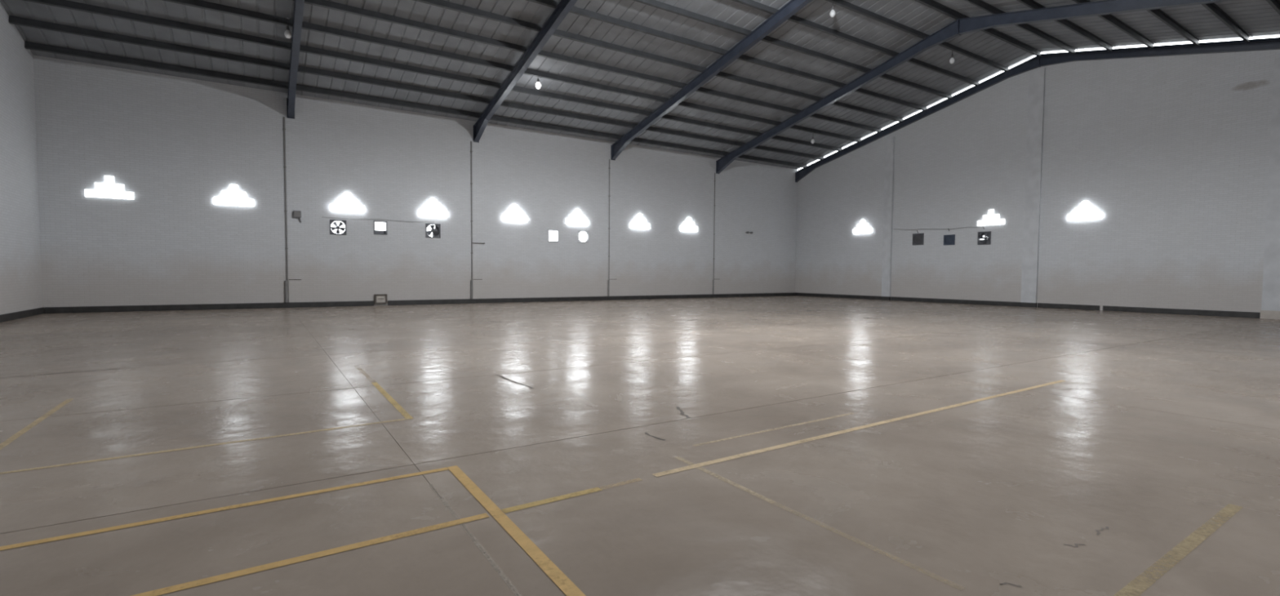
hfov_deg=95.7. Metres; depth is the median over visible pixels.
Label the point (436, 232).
exhaust fan
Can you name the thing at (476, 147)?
wall column
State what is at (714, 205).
conduit pipe
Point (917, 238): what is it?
exhaust fan
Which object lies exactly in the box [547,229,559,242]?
air vent
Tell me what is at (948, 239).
air vent
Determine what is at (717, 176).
wall column
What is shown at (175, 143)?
wall
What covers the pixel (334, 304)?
baseboard
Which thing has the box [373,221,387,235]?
air vent
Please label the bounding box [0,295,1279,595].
floor
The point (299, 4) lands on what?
rafter
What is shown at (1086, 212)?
window
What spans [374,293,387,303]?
air vent
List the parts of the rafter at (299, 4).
plate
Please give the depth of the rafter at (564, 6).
17.80 m
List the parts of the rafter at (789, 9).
plate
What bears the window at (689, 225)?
in the wall at (175, 143)
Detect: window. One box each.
[84,175,133,199]
[213,184,254,206]
[330,192,364,212]
[417,199,447,217]
[502,204,527,222]
[566,209,588,225]
[630,213,649,228]
[680,217,697,231]
[853,220,871,233]
[977,209,1004,226]
[1067,201,1102,220]
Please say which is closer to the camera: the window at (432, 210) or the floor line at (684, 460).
the floor line at (684, 460)
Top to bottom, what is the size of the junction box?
0.378 m
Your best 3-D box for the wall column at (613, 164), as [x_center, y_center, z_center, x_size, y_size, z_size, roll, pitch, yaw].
[-1.163,-2.958,25.332,0.380,6.099,0.029,-1,3,-33]
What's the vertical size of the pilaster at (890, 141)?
7.538 m
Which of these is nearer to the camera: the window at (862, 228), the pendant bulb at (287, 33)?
the pendant bulb at (287, 33)
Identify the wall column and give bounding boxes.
[284,116,302,302]
[471,141,482,298]
[608,159,617,296]
[714,173,720,293]
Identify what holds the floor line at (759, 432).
on the floor at (1157, 424)
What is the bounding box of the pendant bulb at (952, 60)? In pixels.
[949,50,955,63]
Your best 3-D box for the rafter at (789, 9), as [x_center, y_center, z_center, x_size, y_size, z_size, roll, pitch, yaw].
[5.230,-7.156,15.370,0.215,3.296,23.332,-1,3,-33]
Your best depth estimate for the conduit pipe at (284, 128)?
18.62 m
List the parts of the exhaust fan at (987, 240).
plate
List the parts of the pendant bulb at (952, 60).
glass bulb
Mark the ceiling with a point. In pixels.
(608, 65)
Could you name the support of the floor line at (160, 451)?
on the floor at (1157, 424)
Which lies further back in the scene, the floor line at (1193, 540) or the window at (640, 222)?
the window at (640, 222)
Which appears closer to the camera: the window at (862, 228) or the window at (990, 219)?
the window at (990, 219)
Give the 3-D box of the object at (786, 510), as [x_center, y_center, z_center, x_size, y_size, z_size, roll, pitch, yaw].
[0.986,1.113,2.674,0.045,0.001,1.000,-1,3,-33]
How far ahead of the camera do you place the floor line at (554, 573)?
2.65 m
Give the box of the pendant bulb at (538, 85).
[535,76,541,88]
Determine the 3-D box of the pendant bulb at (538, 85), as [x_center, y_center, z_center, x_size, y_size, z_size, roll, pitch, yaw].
[-3.348,-7.144,19.069,0.170,0.510,0.166,-1,3,-33]
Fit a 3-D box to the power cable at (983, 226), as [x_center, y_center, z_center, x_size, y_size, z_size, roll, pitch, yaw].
[12.821,-2.985,25.117,0.024,0.252,4.032,-1,3,-33]
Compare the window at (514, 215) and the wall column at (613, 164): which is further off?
the wall column at (613, 164)
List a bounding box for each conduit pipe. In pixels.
[283,116,288,302]
[470,141,473,298]
[607,159,610,296]
[712,173,715,293]
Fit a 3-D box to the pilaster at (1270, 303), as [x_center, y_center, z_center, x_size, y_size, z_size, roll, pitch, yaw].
[18.358,-3.131,16.612,0.104,7.483,0.524,-1,3,-33]
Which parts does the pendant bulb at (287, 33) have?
glass bulb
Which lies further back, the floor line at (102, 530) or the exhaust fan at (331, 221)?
the exhaust fan at (331, 221)
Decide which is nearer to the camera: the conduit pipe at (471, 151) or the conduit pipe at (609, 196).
the conduit pipe at (471, 151)
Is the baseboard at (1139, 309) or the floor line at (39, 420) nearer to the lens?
the floor line at (39, 420)
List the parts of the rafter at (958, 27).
plate, splice plate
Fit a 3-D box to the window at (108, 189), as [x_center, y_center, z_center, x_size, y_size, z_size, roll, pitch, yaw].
[-14.938,-3.123,16.330,1.033,0.619,0.145,-1,3,-33]
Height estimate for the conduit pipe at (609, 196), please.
5.920 m
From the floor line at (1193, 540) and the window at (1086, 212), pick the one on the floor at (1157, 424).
the floor line at (1193, 540)
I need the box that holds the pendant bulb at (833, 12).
[829,3,835,17]
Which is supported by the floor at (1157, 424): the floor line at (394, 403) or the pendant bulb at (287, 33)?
the floor line at (394, 403)
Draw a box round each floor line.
[0,398,72,449]
[0,417,409,474]
[0,466,448,550]
[130,512,488,595]
[371,382,413,418]
[447,465,586,595]
[501,487,601,512]
[653,380,1066,476]
[675,456,775,503]
[693,412,852,446]
[1113,503,1243,595]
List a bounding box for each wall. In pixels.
[0,2,43,314]
[33,55,797,306]
[795,49,1279,317]
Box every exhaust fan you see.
[329,219,346,235]
[425,222,440,238]
[912,233,924,244]
[977,231,991,244]
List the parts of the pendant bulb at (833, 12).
glass bulb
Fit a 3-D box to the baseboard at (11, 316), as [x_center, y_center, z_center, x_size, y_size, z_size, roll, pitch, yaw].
[-9.743,0.811,5.940,0.023,0.169,23.280,-1,3,-33]
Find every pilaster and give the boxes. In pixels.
[880,136,894,300]
[1020,67,1045,307]
[1259,57,1279,319]
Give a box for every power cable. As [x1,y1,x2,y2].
[325,217,417,222]
[893,226,984,232]
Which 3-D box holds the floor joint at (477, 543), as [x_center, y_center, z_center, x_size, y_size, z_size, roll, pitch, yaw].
[-0.767,1.102,2.661,0.022,0.001,1.600,-1,3,-33]
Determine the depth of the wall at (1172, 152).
20.66 m
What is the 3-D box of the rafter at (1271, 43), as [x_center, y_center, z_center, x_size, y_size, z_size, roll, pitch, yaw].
[14.906,-7.469,21.700,0.182,3.312,23.340,-1,3,-33]
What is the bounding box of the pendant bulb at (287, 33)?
[284,17,291,38]
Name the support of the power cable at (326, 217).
attached to the wall at (175, 143)
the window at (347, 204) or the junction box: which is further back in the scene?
the window at (347, 204)
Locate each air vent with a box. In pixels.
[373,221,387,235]
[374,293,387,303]
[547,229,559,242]
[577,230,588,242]
[943,234,955,244]
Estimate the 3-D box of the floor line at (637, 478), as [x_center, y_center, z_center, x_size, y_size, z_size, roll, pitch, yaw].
[-0.111,1.075,3.356,0.281,0.001,0.050,-1,3,-33]
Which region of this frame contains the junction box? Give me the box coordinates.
[293,210,301,222]
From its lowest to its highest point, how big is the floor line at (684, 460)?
0.001 m
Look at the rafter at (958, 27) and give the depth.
18.34 m
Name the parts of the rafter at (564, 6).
plate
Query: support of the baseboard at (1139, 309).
attached to the wall at (1172, 152)
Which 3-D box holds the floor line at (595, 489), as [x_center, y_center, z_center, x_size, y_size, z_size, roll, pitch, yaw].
[-0.462,1.083,3.118,0.571,0.001,0.063,-1,3,-33]
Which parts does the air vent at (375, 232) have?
plate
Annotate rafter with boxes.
[286,0,304,119]
[473,0,577,142]
[610,0,813,160]
[715,0,1235,173]
[795,37,1279,182]
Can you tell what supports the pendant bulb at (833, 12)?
hanging from the ceiling
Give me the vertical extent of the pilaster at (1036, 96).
8.912 m
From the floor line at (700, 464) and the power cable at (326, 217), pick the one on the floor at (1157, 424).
the floor line at (700, 464)
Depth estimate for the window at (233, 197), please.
17.86 m
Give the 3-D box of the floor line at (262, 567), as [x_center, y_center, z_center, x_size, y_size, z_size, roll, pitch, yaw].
[-2.085,1.120,2.019,3.191,0.001,0.105,-1,3,-33]
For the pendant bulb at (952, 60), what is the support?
hanging from the ceiling
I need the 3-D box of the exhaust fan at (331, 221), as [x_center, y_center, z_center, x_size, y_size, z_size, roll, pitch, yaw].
[-10.174,-2.376,19.532,0.492,0.492,0.155,-1,3,-33]
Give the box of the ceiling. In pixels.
[0,0,1279,168]
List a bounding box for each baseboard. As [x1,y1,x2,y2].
[0,306,44,322]
[44,292,795,313]
[795,292,1260,318]
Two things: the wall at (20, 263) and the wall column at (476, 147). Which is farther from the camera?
the wall column at (476, 147)
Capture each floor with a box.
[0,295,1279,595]
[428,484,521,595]
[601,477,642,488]
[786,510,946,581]
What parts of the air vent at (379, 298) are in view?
panel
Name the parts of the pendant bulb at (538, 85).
glass bulb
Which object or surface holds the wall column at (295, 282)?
attached to the wall at (175, 143)
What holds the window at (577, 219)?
in the wall at (175, 143)
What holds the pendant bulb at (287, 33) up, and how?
hanging from the ceiling
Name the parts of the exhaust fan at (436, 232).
ring plate, plate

